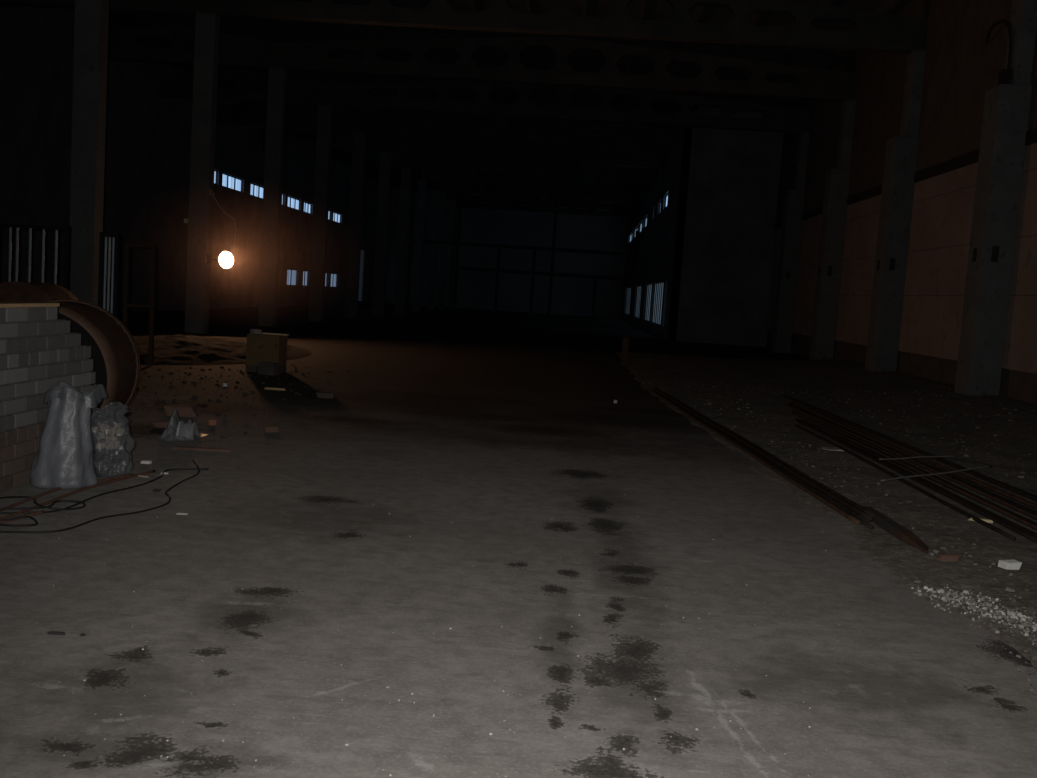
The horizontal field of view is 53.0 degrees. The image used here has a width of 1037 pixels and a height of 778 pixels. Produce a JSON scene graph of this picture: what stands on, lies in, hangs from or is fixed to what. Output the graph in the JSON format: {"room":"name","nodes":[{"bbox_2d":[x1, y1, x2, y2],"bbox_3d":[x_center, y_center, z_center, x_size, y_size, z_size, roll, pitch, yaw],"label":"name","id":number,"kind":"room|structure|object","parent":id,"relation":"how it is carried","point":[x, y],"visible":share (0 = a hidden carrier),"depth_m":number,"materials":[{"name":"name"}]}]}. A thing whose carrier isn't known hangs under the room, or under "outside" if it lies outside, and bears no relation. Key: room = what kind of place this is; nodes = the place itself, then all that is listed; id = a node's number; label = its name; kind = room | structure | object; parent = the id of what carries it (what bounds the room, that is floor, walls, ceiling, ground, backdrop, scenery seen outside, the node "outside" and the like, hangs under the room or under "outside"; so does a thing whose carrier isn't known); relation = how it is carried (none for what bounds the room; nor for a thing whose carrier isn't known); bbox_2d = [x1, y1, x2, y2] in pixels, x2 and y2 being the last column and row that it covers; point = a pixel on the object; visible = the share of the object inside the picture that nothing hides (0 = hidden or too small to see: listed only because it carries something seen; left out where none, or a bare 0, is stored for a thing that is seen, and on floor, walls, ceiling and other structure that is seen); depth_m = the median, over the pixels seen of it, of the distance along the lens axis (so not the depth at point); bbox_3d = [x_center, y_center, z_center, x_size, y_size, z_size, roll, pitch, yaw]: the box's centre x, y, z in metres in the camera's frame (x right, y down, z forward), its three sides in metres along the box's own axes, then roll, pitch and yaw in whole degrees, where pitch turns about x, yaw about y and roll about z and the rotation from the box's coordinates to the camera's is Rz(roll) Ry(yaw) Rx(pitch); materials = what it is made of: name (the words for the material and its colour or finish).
{"room":"abandoned warehouse","nodes":[
{"label":"abandoned warehouse","id":0,"kind":"room"},
{"bbox_2d":[0,307,95,491],"bbox_3d":[-3.484,0.163,5.639,0.260,1.194,4.680,4,5,3],"label":"brick wall","id":1,"kind":"structure","parent":0,"point":[39,350],"depth_m":6.99,"materials":[{"name":"brick"}]},
{"bbox_2d":[0,302,59,307],"bbox_3d":[-3.335,-0.542,6.694,0.170,0.026,1.220,4,5,3],"label":"wooden board","id":2,"kind":"object","parent":1,"relation":"on","point":[2,304],"visible":1,"depth_m":6.89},
{"bbox_2d":[0,5,389,311],"bbox_3d":[-13.023,-7.815,41.218,0.300,9.300,86.000,4,5,3],"label":"wall","id":3,"kind":"structure","parent":0,"point":[148,134],"depth_m":36.48,"materials":[{"name":"paint"}]},
{"bbox_2d":[98,232,119,317],"bbox_3d":[-6.351,-1.403,16.098,0.300,2.020,0.060,4,5,3],"label":"window","id":4,"kind":"structure","parent":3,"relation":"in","point":[103,237],"depth_m":16.04,"materials":[{"name":"paint"}]},
{"bbox_2d":[222,173,241,191],"bbox_3d":[-12.696,-9.097,45.863,0.100,0.600,2.900,4,5,3],"label":"window","id":5,"kind":"structure","parent":3,"relation":"in","point":[228,181],"depth_m":46.02,"materials":[{"name":"glass"}]},
{"bbox_2d":[250,183,263,198],"bbox_3d":[-12.503,-9.418,49.493,0.100,0.600,2.400,4,5,3],"label":"window","id":6,"kind":"structure","parent":3,"relation":"in","point":[256,190],"depth_m":49.62,"materials":[{"name":"glass"}]},
{"bbox_2d":[287,269,296,285],"bbox_3d":[-12.402,-6.069,56.571,0.100,0.900,2.300,4,5,3],"label":"window","id":7,"kind":"structure","parent":3,"relation":"in","point":[291,273],"depth_m":56.83,"materials":[{"name":"glass"}]},
{"bbox_2d":[288,196,299,210],"bbox_3d":[-12.161,-9.987,55.909,0.100,0.600,2.700,4,5,3],"label":"window","id":8,"kind":"structure","parent":3,"relation":"in","point":[294,203],"depth_m":56.17,"materials":[{"name":"glass"}]},
{"bbox_2d":[303,270,307,285],"bbox_3d":[-12.252,-6.320,59.406,0.100,0.900,1.400,4,5,3],"label":"window","id":9,"kind":"structure","parent":3,"relation":"in","point":[305,273],"depth_m":59.67,"materials":[{"name":"glass"}]},
{"bbox_2d":[330,273,336,287],"bbox_3d":[-11.879,-6.942,66.418,0.100,0.900,2.100,4,5,3],"label":"window","id":10,"kind":"structure","parent":3,"relation":"in","point":[333,275],"depth_m":66.75,"materials":[{"name":"glass"}]},
{"bbox_2d":[358,249,364,301],"bbox_3d":[-11.427,-8.115,74.283,0.100,3.750,3.200,4,5,3],"label":"window","id":11,"kind":"structure","parent":3,"relation":"in","point":[362,258],"depth_m":75.36,"materials":[{"name":"glass"}]},
{"bbox_2d":[384,187,627,318],"bbox_3d":[-1.005,-11.243,83.655,19.800,9.900,0.300,4,5,3],"label":"wall","id":12,"kind":"structure","parent":0,"point":[573,296],"depth_m":83.49,"materials":[{"name":"paint"}]},
{"bbox_2d":[108,0,909,198],"bbox_3d":[-1.054,-11.664,40.391,23.700,0.550,86.300,4,5,3],"label":"ceiling","id":13,"kind":"structure","parent":0,"point":[655,10],"depth_m":34.13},
{"bbox_2d":[0,303,1036,777],"bbox_3d":[-1.692,-2.250,41.260,23.650,0.300,86.300,4,5,3],"label":"floor","id":14,"kind":"structure","parent":0,"point":[907,687],"depth_m":5.12,"materials":[{"name":"concrete"}]},
{"bbox_2d":[0,515,37,525],"bbox_3d":[-2.969,0.750,5.856,0.484,0.027,0.216,2,6,-20],"label":"cable","id":15,"kind":"object","parent":14,"relation":"on","point":[32,518],"visible":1,"depth_m":5.91,"materials":[{"name":"black rubber"}]},
{"bbox_2d":[0,510,43,523],"bbox_3d":[-2.942,0.755,6.001,0.039,0.020,0.527,6,6,20],"label":"rod","id":16,"kind":"object","parent":14,"relation":"on","point":[41,511],"visible":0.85,"depth_m":6.12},
{"bbox_2d":[0,223,70,289],"bbox_3d":[-7.476,-1.488,15.949,1.160,2.070,0.060,4,5,3],"label":"panel","id":17,"kind":"object","parent":14,"relation":"on","point":[66,229],"visible":0.34,"depth_m":15.87,"materials":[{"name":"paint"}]},
{"bbox_2d":[0,281,77,301],"bbox_3d":[-7.031,-0.935,15.019,1.232,1.232,1.110,3,5,-5],"label":"pipe section","id":18,"kind":"object","parent":14,"relation":"on","point":[14,291],"visible":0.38,"depth_m":14.45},
{"bbox_2d":[0,500,85,509],"bbox_3d":[-2.868,0.711,6.298,0.267,0.035,0.522,7,6,35],"label":"cable","id":19,"kind":"object","parent":14,"relation":"on","point":[34,502],"visible":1,"depth_m":6.27,"materials":[{"name":"black rubber"}]},
{"bbox_2d":[29,381,97,489],"bbox_3d":[-3.050,0.309,7.056,0.470,0.700,0.329,2,6,-19],"label":"plastic sack","id":20,"kind":"object","parent":14,"relation":"on","point":[63,459],"visible":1,"depth_m":6.97,"materials":[{"name":"plastic"}]},
{"bbox_2d":[0,473,132,511],"bbox_3d":[-3.051,0.691,6.618,0.148,0.020,1.923,5,5,11],"label":"rod","id":21,"kind":"object","parent":14,"relation":"on","point":[121,476],"visible":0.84,"depth_m":6.75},
{"bbox_2d":[0,470,154,519],"bbox_3d":[-2.909,0.693,6.705,0.091,0.020,2.113,5,5,9],"label":"rod","id":22,"kind":"object","parent":14,"relation":"on","point":[151,471],"visible":0.95,"depth_m":6.85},
{"bbox_2d":[69,0,108,305],"bbox_3d":[-8.069,-4.688,19.517,0.480,7.700,0.400,4,5,3],"label":"concrete column","id":23,"kind":"structure","parent":14,"relation":"on","point":[91,18],"depth_m":19.37,"materials":[{"name":"concrete"}]},
{"bbox_2d":[50,300,139,427],"bbox_3d":[-3.945,-0.149,8.827,1.202,1.202,1.157,3,5,-10],"label":"pipe section","id":24,"kind":"object","parent":14,"relation":"on","point":[114,351],"visible":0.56,"depth_m":8.63,"materials":[{"name":"metal"}]},
{"bbox_2d":[0,459,199,532],"bbox_3d":[-2.583,0.697,6.931,0.772,0.012,2.716,5,5,14],"label":"cable","id":25,"kind":"object","parent":14,"relation":"on","point":[196,474],"visible":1,"depth_m":6.26,"materials":[{"name":"black rubber"}]},
{"bbox_2d":[0,468,207,513],"bbox_3d":[-2.736,0.678,7.023,0.348,0.012,2.042,5,6,18],"label":"cable","id":26,"kind":"object","parent":14,"relation":"on","point":[178,468],"visible":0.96,"depth_m":6.98,"materials":[{"name":"black rubber"}]},
{"bbox_2d":[91,422,123,473],"bbox_3d":[-2.960,0.361,7.500,0.351,0.527,0.302,0,7,-38],"label":"bag","id":27,"kind":"object","parent":14,"relation":"on","point":[110,461],"visible":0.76,"depth_m":7.46,"materials":[{"name":"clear plastic"}]},
{"bbox_2d":[123,243,156,365],"bbox_3d":[-5.902,-1.311,16.182,0.480,1.880,0.060,4,5,3],"label":"metal barrier","id":28,"kind":"object","parent":14,"relation":"on","point":[126,305],"visible":0.91,"depth_m":16.15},
{"bbox_2d":[152,421,187,427],"bbox_3d":[-3.327,0.343,10.009,0.364,0.057,0.107,3,5,-11],"label":"plank","id":29,"kind":"object","parent":14,"relation":"on","point":[163,424],"visible":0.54,"depth_m":9.94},
{"bbox_2d":[149,409,207,441],"bbox_3d":[-3.070,0.311,9.453,0.402,0.248,0.554,4,5,3],"label":"plastic sheet","id":30,"kind":"object","parent":14,"relation":"on","point":[176,430],"visible":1,"depth_m":9.32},
{"bbox_2d":[164,404,198,416],"bbox_3d":[-3.522,0.223,10.872,0.338,0.110,0.205,3,5,-9],"label":"wooden board","id":31,"kind":"object","parent":14,"relation":"on","point":[183,410],"visible":1,"depth_m":10.79,"materials":[{"name":"brown wood"}]},
{"bbox_2d":[171,446,230,452],"bbox_3d":[-2.688,0.509,8.832,0.503,0.023,0.076,3,5,-4],"label":"plank","id":32,"kind":"object","parent":14,"relation":"on","point":[173,447],"visible":1,"depth_m":8.80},
{"bbox_2d":[184,12,219,333],"bbox_3d":[-7.752,-5.217,25.485,0.480,7.700,0.400,4,5,3],"label":"concrete column","id":33,"kind":"structure","parent":14,"relation":"on","point":[207,25],"depth_m":25.32,"materials":[{"name":"concrete"}]},
{"bbox_2d":[0,0,201,15],"bbox_3d":[-10.517,-9.801,25.226,5.920,1.100,0.340,4,5,3],"label":"roof beam","id":34,"kind":"structure","parent":33,"relation":"on","point":[174,7],"depth_m":25.06,"materials":[{"name":"concrete"}]},
{"bbox_2d":[206,251,234,268],"bbox_3d":[-7.324,-3.168,25.480,0.689,0.450,0.450,9,7,44],"label":"floodlight","id":35,"kind":"object","parent":33,"relation":"attached to","point":[226,260],"visible":1,"depth_m":25.29,"materials":[{"name":"paint"}]},
{"bbox_2d":[202,0,927,53],"bbox_3d":[0.976,-9.128,24.674,17.130,1.350,0.340,4,5,3],"label":"roof beam","id":36,"kind":"structure","parent":33,"relation":"on","point":[873,31],"depth_m":24.49,"materials":[{"name":"concrete"}]},
{"bbox_2d":[132,334,311,364],"bbox_3d":[-5.981,-0.741,18.952,4.800,0.245,9.600,4,5,3],"label":"debris heap","id":37,"kind":"object","parent":14,"relation":"on","point":[178,349],"visible":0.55,"depth_m":18.41,"materials":[{"name":"soil"}]},
{"bbox_2d":[114,362,349,443],"bbox_3d":[-4.134,-0.044,13.748,3.408,0.035,9.255,3,5,-4],"label":"debris","id":38,"kind":"object","parent":14,"relation":"on","point":[190,373],"visible":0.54,"depth_m":13.45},
{"bbox_2d":[246,333,287,372],"bbox_3d":[-3.991,-0.572,16.498,0.520,0.600,0.500,4,5,3],"label":"block","id":39,"kind":"object","parent":14,"relation":"on","point":[262,347],"visible":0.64,"depth_m":16.25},
{"bbox_2d":[257,362,279,375],"bbox_3d":[-3.855,-0.321,16.071,0.303,0.196,0.224,5,5,14],"label":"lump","id":40,"kind":"object","parent":14,"relation":"on","point":[264,368],"visible":1,"depth_m":15.99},
{"bbox_2d":[262,426,278,432],"bbox_3d":[-2.404,0.391,10.133,0.171,0.058,0.085,0,6,-34],"label":"cardboard piece","id":41,"kind":"object","parent":14,"relation":"on","point":[266,429],"visible":1,"depth_m":10.10,"materials":[{"name":"brown cardboard"}]},
{"bbox_2d":[258,67,287,326],"bbox_3d":[-7.434,-5.746,31.453,0.480,7.700,0.400,4,5,3],"label":"concrete column","id":42,"kind":"structure","parent":14,"relation":"on","point":[277,77],"depth_m":31.28,"materials":[{"name":"concrete"}]},
{"bbox_2d":[108,25,274,68],"bbox_3d":[-10.199,-10.330,31.194,5.920,1.100,0.340,4,5,3],"label":"roof beam","id":43,"kind":"structure","parent":42,"relation":"on","point":[235,51],"depth_m":31.06,"materials":[{"name":"concrete"}]},
{"bbox_2d":[273,37,857,100],"bbox_3d":[1.294,-9.657,30.642,17.130,1.350,0.340,4,5,3],"label":"roof beam","id":44,"kind":"structure","parent":42,"relation":"on","point":[308,56],"depth_m":30.51,"materials":[{"name":"concrete"}]},
{"bbox_2d":[308,104,333,321],"bbox_3d":[-7.117,-6.275,37.422,0.480,7.700,0.400,4,5,3],"label":"concrete column","id":45,"kind":"structure","parent":14,"relation":"on","point":[325,112],"depth_m":37.25,"materials":[{"name":"concrete"}]},
{"bbox_2d":[159,69,322,105],"bbox_3d":[-9.882,-10.859,37.162,5.920,1.100,0.340,4,5,3],"label":"roof beam","id":46,"kind":"structure","parent":45,"relation":"on","point":[173,85],"depth_m":37.02,"materials":[{"name":"concrete"}]},
{"bbox_2d":[322,81,810,132],"bbox_3d":[1.611,-10.186,36.611,17.130,1.350,0.340,4,5,3],"label":"roof beam","id":47,"kind":"structure","parent":45,"relation":"on","point":[348,95],"depth_m":36.49,"materials":[{"name":"concrete"}]},
{"bbox_2d":[316,391,333,398],"bbox_3d":[-2.488,0.077,13.412,0.233,0.069,0.165,3,5,-4],"label":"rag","id":48,"kind":"object","parent":14,"relation":"on","point":[330,395],"visible":1,"depth_m":13.34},
{"bbox_2d":[344,131,366,318],"bbox_3d":[-6.800,-6.804,43.390,0.480,7.700,0.400,4,5,3],"label":"concrete column","id":49,"kind":"structure","parent":14,"relation":"on","point":[359,138],"depth_m":43.21,"materials":[{"name":"concrete"}]},
{"bbox_2d":[216,102,357,131],"bbox_3d":[-9.564,-11.388,43.130,5.920,1.100,0.340,4,5,3],"label":"roof beam","id":50,"kind":"structure","parent":49,"relation":"on","point":[240,114],"depth_m":43.03,"materials":[{"name":"concrete"}]},
{"bbox_2d":[357,111,681,150],"bbox_3d":[0.008,-10.815,42.672,13.280,1.283,0.340,4,5,3],"label":"roof beam","id":51,"kind":"structure","parent":49,"relation":"on","point":[651,138],"depth_m":42.56,"materials":[{"name":"concrete"}]},
{"bbox_2d":[372,151,391,315],"bbox_3d":[-6.482,-7.334,49.358,0.480,7.700,0.400,4,5,3],"label":"concrete column","id":52,"kind":"structure","parent":14,"relation":"on","point":[385,157],"depth_m":49.18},
{"bbox_2d":[259,128,383,151],"bbox_3d":[-9.247,-11.918,49.099,5.920,1.100,0.340,4,5,3],"label":"roof beam","id":53,"kind":"structure","parent":52,"relation":"on","point":[374,142],"depth_m":48.97,"materials":[{"name":"concrete"}]},
{"bbox_2d":[384,135,667,168],"bbox_3d":[0.326,-11.345,48.640,13.280,1.283,0.340,4,5,3],"label":"roof beam","id":54,"kind":"structure","parent":52,"relation":"on","point":[404,144],"depth_m":48.53,"materials":[{"name":"concrete"}]},
{"bbox_2d":[394,167,411,313],"bbox_3d":[-6.165,-7.863,55.326,0.480,7.700,0.400,4,5,3],"label":"concrete column","id":55,"kind":"structure","parent":14,"relation":"on","point":[405,187],"depth_m":55.15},
{"bbox_2d":[404,149,657,182],"bbox_3d":[0.643,-11.874,54.608,13.280,1.283,0.340,4,5,3],"label":"roof beam","id":56,"kind":"structure","parent":55,"relation":"on","point":[413,161],"depth_m":54.49,"materials":[{"name":"concrete"}]},
{"bbox_2d":[411,180,426,311],"bbox_3d":[-5.847,-8.392,61.294,0.480,7.700,0.400,4,5,3],"label":"concrete column","id":57,"kind":"structure","parent":14,"relation":"on","point":[422,184],"depth_m":61.12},
{"bbox_2d":[421,164,648,193],"bbox_3d":[0.960,-12.403,60.577,13.280,1.283,0.340,4,5,3],"label":"roof beam","id":58,"kind":"structure","parent":57,"relation":"on","point":[428,175],"depth_m":60.45,"materials":[{"name":"concrete"}]},
{"bbox_2d":[426,190,439,310],"bbox_3d":[-5.530,-8.921,67.263,0.480,7.700,0.400,4,5,3],"label":"concrete column","id":59,"kind":"structure","parent":14,"relation":"on","point":[435,206],"depth_m":67.09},
{"bbox_2d":[435,176,641,202],"bbox_3d":[1.278,-12.932,66.545,13.280,1.283,0.340,4,5,3],"label":"roof beam","id":60,"kind":"structure","parent":59,"relation":"on","point":[439,186],"depth_m":66.42,"materials":[{"name":"concrete"}]},
{"bbox_2d":[35,424,849,777],"bbox_3d":[-0.388,0.826,7.118,5.459,0.005,8.134,4,5,3],"label":"floor grit","id":61,"kind":"structure","parent":14,"relation":"on","point":[319,424],"depth_m":4.03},
{"bbox_2d":[438,199,450,309],"bbox_3d":[-5.213,-9.450,73.231,0.480,7.700,0.400,4,5,3],"label":"concrete column","id":62,"kind":"structure","parent":14,"relation":"on","point":[447,202],"depth_m":73.06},
{"bbox_2d":[446,186,636,210],"bbox_3d":[1.595,-13.461,72.513,13.280,1.283,0.340,4,5,3],"label":"roof beam","id":63,"kind":"structure","parent":62,"relation":"on","point":[449,195],"depth_m":72.38,"materials":[{"name":"concrete"}]},
{"bbox_2d":[448,207,458,308],"bbox_3d":[-4.895,-9.979,79.199,0.480,7.700,0.400,4,5,3],"label":"concrete column","id":64,"kind":"structure","parent":14,"relation":"on","point":[456,209],"depth_m":79.01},
{"bbox_2d":[456,195,631,217],"bbox_3d":[1.913,-13.990,78.481,13.280,1.283,0.340,4,5,3],"label":"roof beam","id":65,"kind":"structure","parent":64,"relation":"on","point":[466,204],"depth_m":78.38,"materials":[{"name":"concrete"}]},
{"bbox_2d":[405,189,638,325],"bbox_3d":[0.238,-7.875,61.620,13.590,7.400,0.180,4,5,3],"label":"gantry","id":66,"kind":"object","parent":14,"relation":"on","point":[458,243],"visible":0.91,"depth_m":61.58,"materials":[{"name":"metal"}]},
{"bbox_2d":[618,337,629,366],"bbox_3d":[2.444,-0.858,23.821,0.280,0.660,0.280,4,5,3],"label":"post","id":67,"kind":"object","parent":14,"relation":"on","point":[625,347],"visible":0.96,"depth_m":23.77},
{"bbox_2d":[771,132,809,353],"bbox_3d":[9.567,-5.116,36.629,0.575,7.700,0.715,4,5,3],"label":"wall column","id":68,"kind":"structure","parent":14,"relation":"on","point":[794,198],"depth_m":36.38,"materials":[{"name":"concrete"}]},
{"bbox_2d":[615,352,1036,669],"bbox_3d":[5.242,0.269,15.830,6.498,0.242,28.000,4,5,3],"label":"ground strip","id":69,"kind":"object","parent":14,"relation":"on","point":[825,376],"visible":0.84,"depth_m":12.26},
{"bbox_2d":[648,389,860,524],"bbox_3d":[2.283,0.483,12.267,0.056,0.034,9.910,4,5,-2],"label":"bar","id":70,"kind":"object","parent":69,"relation":"on","point":[848,516],"visible":1,"depth_m":9.50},
{"bbox_2d":[653,390,871,522],"bbox_3d":[2.390,0.479,12.382,0.056,0.034,9.911,4,5,-2],"label":"bar","id":71,"kind":"object","parent":69,"relation":"on","point":[653,390],"visible":0.39,"depth_m":9.68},
{"bbox_2d":[652,390,873,529],"bbox_3d":[2.327,0.497,12.145,0.056,0.034,9.910,4,5,-2],"label":"bar","id":72,"kind":"object","parent":69,"relation":"on","point":[865,523],"visible":0.61,"depth_m":9.05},
{"bbox_2d":[653,387,872,520],"bbox_3d":[2.360,0.454,12.260,0.056,0.034,9.911,4,5,-2],"label":"bar","id":73,"kind":"object","parent":72,"relation":"on","point":[868,517],"visible":1,"depth_m":9.44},
{"bbox_2d":[862,506,927,554],"bbox_3d":[2.582,0.960,7.136,0.090,0.060,1.240,4,5,0],"label":"timber","id":74,"kind":"object","parent":69,"relation":"on","point":[900,532],"visible":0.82,"depth_m":7.01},
{"bbox_2d":[795,424,1015,540],"bbox_3d":[3.464,0.739,10.186,0.042,0.042,6.247,4,5,1],"label":"bar","id":75,"kind":"object","parent":69,"relation":"on","point":[902,480],"visible":0.99,"depth_m":8.80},
{"bbox_2d":[782,394,1036,496],"bbox_3d":[4.453,0.636,12.007,0.034,0.042,11.776,4,5,1],"label":"bar","id":76,"kind":"object","parent":69,"relation":"on","point":[782,394],"visible":0.34,"depth_m":13.38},
{"bbox_2d":[788,404,1036,514],"bbox_3d":[4.090,0.695,11.108,0.037,0.042,10.010,4,5,1],"label":"bar","id":77,"kind":"object","parent":69,"relation":"on","point":[1007,500],"visible":0.71,"depth_m":9.70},
{"bbox_2d":[788,397,1036,500],"bbox_3d":[4.334,0.638,11.576,0.041,0.042,10.895,4,5,0],"label":"bar","id":78,"kind":"object","parent":69,"relation":"on","point":[1013,489],"visible":0.99,"depth_m":10.88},
{"bbox_2d":[879,455,956,459],"bbox_3d":[4.062,0.694,10.553,1.219,0.022,0.017,0,6,-32],"label":"bar","id":79,"kind":"object","parent":78,"relation":"on","point":[953,455],"visible":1,"depth_m":10.49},
{"bbox_2d":[881,466,991,481],"bbox_3d":[3.873,0.773,9.554,2.031,0.024,0.018,-1,7,-41],"label":"bar","id":80,"kind":"object","parent":78,"relation":"on","point":[983,466],"visible":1,"depth_m":9.47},
{"bbox_2d":[789,399,1036,501],"bbox_3d":[4.381,0.668,11.642,0.032,0.036,11.147,4,5,1],"label":"bar","id":81,"kind":"object","parent":69,"relation":"on","point":[789,399],"visible":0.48,"depth_m":11.26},
{"bbox_2d":[789,402,1036,509],"bbox_3d":[4.203,0.688,11.268,0.039,0.042,10.339,4,5,1],"label":"bar","id":82,"kind":"object","parent":69,"relation":"on","point":[789,402],"visible":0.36,"depth_m":10.28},
{"bbox_2d":[790,406,1036,518],"bbox_3d":[3.950,0.692,10.745,0.030,0.036,9.464,4,5,1],"label":"bar","id":83,"kind":"object","parent":69,"relation":"on","point":[805,413],"visible":1,"depth_m":9.84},
{"bbox_2d":[791,402,1036,505],"bbox_3d":[4.261,0.699,11.215,0.034,0.036,10.745,4,5,1],"label":"bar","id":84,"kind":"object","parent":69,"relation":"on","point":[791,402],"visible":0.48,"depth_m":10.76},
{"bbox_2d":[792,411,1036,525],"bbox_3d":[3.867,0.740,10.461,0.042,0.042,9.177,4,5,1],"label":"bar","id":85,"kind":"object","parent":69,"relation":"on","point":[881,451],"visible":0.48,"depth_m":9.52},
{"bbox_2d":[793,412,1036,529],"bbox_3d":[3.756,0.718,10.325,0.029,0.036,8.523,4,5,1],"label":"bar","id":86,"kind":"object","parent":69,"relation":"on","point":[795,413],"visible":0.98,"depth_m":9.22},
{"bbox_2d":[793,403,1036,508],"bbox_3d":[4.124,0.688,10.914,0.031,0.036,9.960,4,5,1],"label":"bar","id":87,"kind":"object","parent":69,"relation":"on","point":[829,419],"visible":0.99,"depth_m":10.27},
{"bbox_2d":[797,416,1035,529],"bbox_3d":[3.792,0.756,10.232,0.038,0.042,8.410,4,5,1],"label":"bar","id":88,"kind":"object","parent":69,"relation":"on","point":[797,416],"visible":0.47,"depth_m":10.34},
{"bbox_2d":[796,410,1036,519],"bbox_3d":[4.004,0.724,10.737,0.042,0.042,9.487,4,5,1],"label":"bar","id":89,"kind":"object","parent":69,"relation":"on","point":[796,410],"visible":0.38,"depth_m":11.02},
{"bbox_2d":[796,418,1036,542],"bbox_3d":[3.547,0.710,10.233,0.039,0.042,6.800,4,5,1],"label":"bar","id":90,"kind":"object","parent":69,"relation":"on","point":[947,495],"visible":1,"depth_m":8.65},
{"bbox_2d":[797,421,1036,537],"bbox_3d":[3.620,0.741,10.282,0.043,0.042,6.954,4,5,1],"label":"bar","id":91,"kind":"object","parent":69,"relation":"on","point":[797,421],"visible":0.29,"depth_m":7.99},
{"bbox_2d":[801,420,1036,536],"bbox_3d":[3.684,0.733,10.411,0.039,0.042,6.859,4,5,1],"label":"bar","id":92,"kind":"object","parent":69,"relation":"on","point":[863,450],"visible":0.6,"depth_m":8.96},
{"bbox_2d":[937,553,958,561],"bbox_3d":[2.659,1.041,6.433,0.132,0.039,0.055,2,6,-21],"label":"fragment","id":93,"kind":"object","parent":69,"relation":"on","point":[943,557],"visible":1,"depth_m":6.41,"materials":[{"name":"brown brick"}]},
{"bbox_2d":[998,560,1021,569],"bbox_3d":[2.991,1.068,6.331,0.114,0.049,0.071,3,5,-8],"label":"lump","id":94,"kind":"object","parent":69,"relation":"on","point":[1006,564],"visible":1,"depth_m":6.30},
{"bbox_3d":[2.426,0.504,12.141,0.829,0.034,9.883,4,5,3],"label":"bar","id":95,"kind":"object","parent":69,"relation":"on","visible":0},
{"bbox_2d":[655,387,875,516],"bbox_3d":[2.417,0.447,12.377,0.056,0.034,9.912,4,5,-2],"label":"bar","id":96,"kind":"object","parent":95,"relation":"on","point":[825,487],"visible":0.76,"depth_m":9.53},
{"bbox_2d":[809,99,856,359],"bbox_3d":[9.249,-4.587,30.661,0.575,7.700,0.715,4,5,3],"label":"wall column","id":97,"kind":"structure","parent":14,"relation":"on","point":[837,181],"depth_m":30.41,"materials":[{"name":"concrete"}]},
{"bbox_2d":[635,378,1036,692],"bbox_3d":[4.822,0.652,11.543,6.075,0.233,17.055,4,5,3],"label":"rubble","id":98,"kind":"object","parent":14,"relation":"on","point":[897,582],"visible":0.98,"depth_m":9.94,"materials":[{"name":"gravel"}]},
{"bbox_2d":[865,50,926,371],"bbox_3d":[8.932,-4.058,24.693,0.575,7.700,0.715,4,5,3],"label":"wall column","id":99,"kind":"structure","parent":14,"relation":"on","point":[901,154],"depth_m":24.45,"materials":[{"name":"concrete"}]},
{"bbox_2d":[911,584,1036,643],"bbox_3d":[2.473,1.158,5.316,0.520,0.050,1.149,1,6,-26],"label":"rubble","id":100,"kind":"object","parent":14,"relation":"on","point":[946,598],"visible":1,"depth_m":5.42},
{"bbox_2d":[954,0,1036,395],"bbox_3d":[8.614,-3.529,18.725,0.575,7.700,0.715,4,5,3],"label":"wall column","id":101,"kind":"structure","parent":14,"relation":"on","point":[1006,111],"depth_m":18.50,"materials":[{"name":"concrete"}]},
{"bbox_2d":[985,19,1012,84],"bbox_3d":[8.866,-6.131,19.371,0.185,1.385,2.092,5,5,10],"label":"conduit","id":102,"kind":"object","parent":101,"relation":"attached to","point":[1005,75],"visible":0.98,"depth_m":18.45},
{"bbox_2d":[621,107,693,340],"bbox_3d":[7.572,-8.406,62.188,0.300,9.300,42.000,4,5,3],"label":"wall","id":103,"kind":"structure","parent":0,"point":[656,241],"depth_m":50.42,"materials":[{"name":"paint"}]},
{"bbox_2d":[625,287,630,314],"bbox_3d":[7.941,-6.219,73.672,0.100,2.000,11.500,4,5,3],"label":"window","id":104,"kind":"structure","parent":103,"relation":"in","point":[628,293],"depth_m":76.02,"materials":[{"name":"glass"}]},
{"bbox_2d":[635,285,640,318],"bbox_3d":[7.412,-5.338,63.725,0.100,2.000,5.500,4,5,3],"label":"window","id":105,"kind":"structure","parent":103,"relation":"in","point":[638,296],"depth_m":64.32,"materials":[{"name":"glass"}]},
{"bbox_2d":[644,283,651,321],"bbox_3d":[6.954,-4.575,55.121,0.100,2.000,4.800,4,5,3],"label":"window","id":106,"kind":"structure","parent":103,"relation":"in","point":[649,286],"depth_m":56.11,"materials":[{"name":"glass"}]},
{"bbox_2d":[652,281,663,325],"bbox_3d":[6.623,-4.024,48.904,0.100,2.000,6.300,4,5,3],"label":"window","id":107,"kind":"structure","parent":103,"relation":"in","point":[658,288],"depth_m":49.69,"materials":[{"name":"glass"}]},
{"bbox_2d":[668,106,783,346],"bbox_3d":[8.413,-6.432,41.357,4.200,9.300,0.300,4,5,3],"label":"wall","id":108,"kind":"structure","parent":0,"point":[726,260],"depth_m":41.24,"materials":[{"name":"paint"}]},
{"bbox_2d":[766,0,1036,404],"bbox_3d":[9.159,-4.346,19.234,0.350,9.300,44.000,4,5,3],"label":"wall","id":109,"kind":"structure","parent":0,"point":[960,67],"depth_m":23.28,"materials":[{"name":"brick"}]},
{"bbox_2d":[774,128,1036,229],"bbox_3d":[9.128,-4.478,19.224,0.330,0.240,44.000,4,5,3],"label":"trim","id":110,"kind":"structure","parent":109,"relation":"attached to","point":[972,157],"depth_m":23.03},
{"bbox_3d":[-7.475,-4.796,25.407,0.147,0.168,0.080,4,5,3],"label":"hook","id":111,"kind":"object","parent":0,"visible":0},
{"bbox_2d":[211,194,236,252],"bbox_3d":[-7.209,-3.976,25.400,0.683,1.545,0.092,4,5,6],"label":"cable","id":112,"kind":"object","parent":111,"relation":"hanging from","point":[221,208],"visible":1,"depth_m":25.36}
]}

